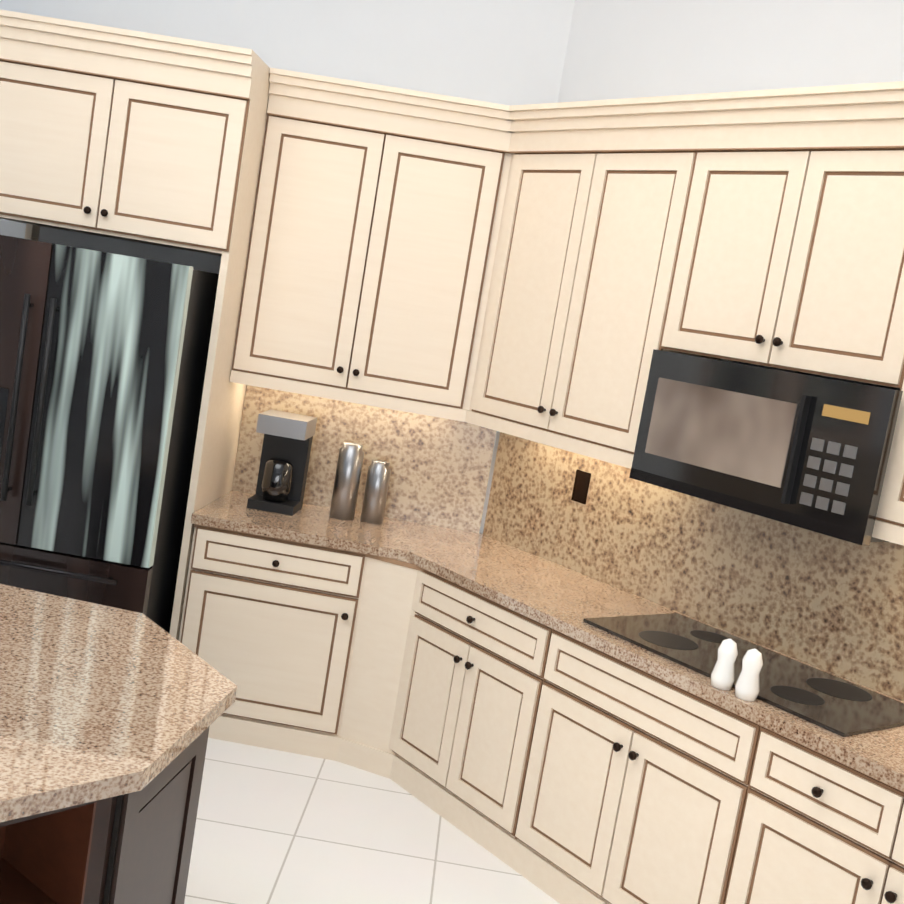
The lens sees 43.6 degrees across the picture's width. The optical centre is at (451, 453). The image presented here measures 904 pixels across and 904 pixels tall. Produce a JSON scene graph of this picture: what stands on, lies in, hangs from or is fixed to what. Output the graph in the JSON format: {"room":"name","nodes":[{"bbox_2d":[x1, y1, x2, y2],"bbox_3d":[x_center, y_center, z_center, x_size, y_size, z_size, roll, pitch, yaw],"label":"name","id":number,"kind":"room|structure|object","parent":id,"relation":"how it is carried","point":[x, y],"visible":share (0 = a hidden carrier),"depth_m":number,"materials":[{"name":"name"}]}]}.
{"room":"kitchen","nodes":[
{"label":"kitchen","id":0,"kind":"room"},
{"bbox_2d":[0,0,574,532],"bbox_3d":[-0.923,-0.892,5.140,2.529,3.950,0.238,10,7,4],"label":"wall","id":1,"kind":"structure","parent":0,"point":[508,52],"depth_m":4.93,"materials":[{"name":"paint"}]},
{"bbox_2d":[230,68,903,545],"bbox_3d":[0.622,-0.597,3.802,3.134,1.260,2.356,10,7,4],"label":"upper cabinet","id":2,"kind":"object","parent":1,"relation":"attached to","point":[554,274],"visible":0.9,"depth_m":2.64,"materials":[{"name":"beige wood"}]},
{"bbox_2d":[629,349,902,544],"bbox_3d":[1.071,-0.039,3.648,0.430,0.449,0.905,4,9,-39],"label":"microwave","id":3,"kind":"object","parent":2,"relation":"attached to","point":[808,452],"visible":1,"depth_m":3.47,"materials":[{"name":"black metal"}]},
{"bbox_2d":[184,738,559,903],"bbox_3d":[-0.839,1.512,2.449,12.000,0.080,13.500,10,7,4],"label":"floor","id":4,"kind":"structure","parent":0,"point":[272,826],"depth_m":3.95,"materials":[{"name":"tile"}]},
{"bbox_2d":[0,732,208,903],"bbox_3d":[-1.364,0.925,2.530,1.435,0.880,1.446,10,7,4],"label":"kitchen island","id":5,"kind":"object","parent":4,"relation":"on","point":[149,864],"depth_m":2.46,"materials":[{"name":"wood"}]},
{"bbox_2d":[0,584,236,903],"bbox_3d":[-1.287,0.472,2.494,1.518,0.040,1.471,10,7,4],"label":"island countertop","id":6,"kind":"structure","parent":5,"relation":"on","point":[101,706],"depth_m":2.37,"materials":[{"name":"beige stone"}]},
{"bbox_2d":[0,235,218,632],"bbox_3d":[-1.628,0.087,4.698,1.072,1.870,0.864,10,7,4],"label":"fridge","id":7,"kind":"object","parent":4,"relation":"on","point":[103,359],"visible":0.85,"depth_m":4.31,"materials":[{"name":"black metal"}]},
{"bbox_2d":[0,9,269,640],"bbox_3d":[-1.514,-0.326,4.800,1.155,2.730,0.750,10,7,4],"label":"cabinet","id":8,"kind":"object","parent":4,"relation":"on","point":[133,136],"visible":0.94,"depth_m":4.40,"materials":[{"name":"beige wood"}]},
{"bbox_2d":[179,385,903,903],"bbox_3d":[0.426,0.760,3.844,3.214,1.468,2.602,10,7,4],"label":"base cabinet","id":9,"kind":"object","parent":4,"relation":"on","point":[427,643],"visible":1,"depth_m":2.52,"materials":[{"name":"beige wood"}]},
{"bbox_2d":[247,410,316,515],"bbox_3d":[-0.740,0.035,4.907,0.218,0.409,0.247,10,7,4],"label":"coffee maker","id":10,"kind":"object","parent":9,"relation":"on","point":[284,462],"visible":1,"depth_m":4.85,"materials":[{"name":"black plastic"}]},
{"bbox_2d":[329,442,363,519],"bbox_3d":[-0.458,0.116,4.940,0.107,0.334,0.110,8,7,-11],"label":"canister","id":11,"kind":"object","parent":9,"relation":"on","point":[347,480],"depth_m":4.90,"materials":[{"name":"silver metal"}]},
{"bbox_2d":[360,460,390,523],"bbox_3d":[-0.333,0.164,4.969,0.098,0.274,0.100,8,7,-11],"label":"canister","id":12,"kind":"object","parent":9,"relation":"on","point":[378,476],"depth_m":4.93,"materials":[{"name":"silver metal"}]},
{"bbox_2d":[583,613,903,736],"bbox_3d":[0.948,0.678,3.614,0.490,0.012,1.014,4,9,-39],"label":"cooktop","id":13,"kind":"object","parent":9,"relation":"in","point":[832,703],"visible":0.96,"depth_m":3.54,"materials":[{"name":"black glass"}]},
{"bbox_2d":[557,0,903,389],"bbox_3d":[2.021,-0.137,2.993,0.150,3.950,5.400,4,9,-39],"label":"wall","id":14,"kind":"structure","parent":0,"point":[619,49],"depth_m":4.21,"materials":[{"name":"paint"}]}
]}

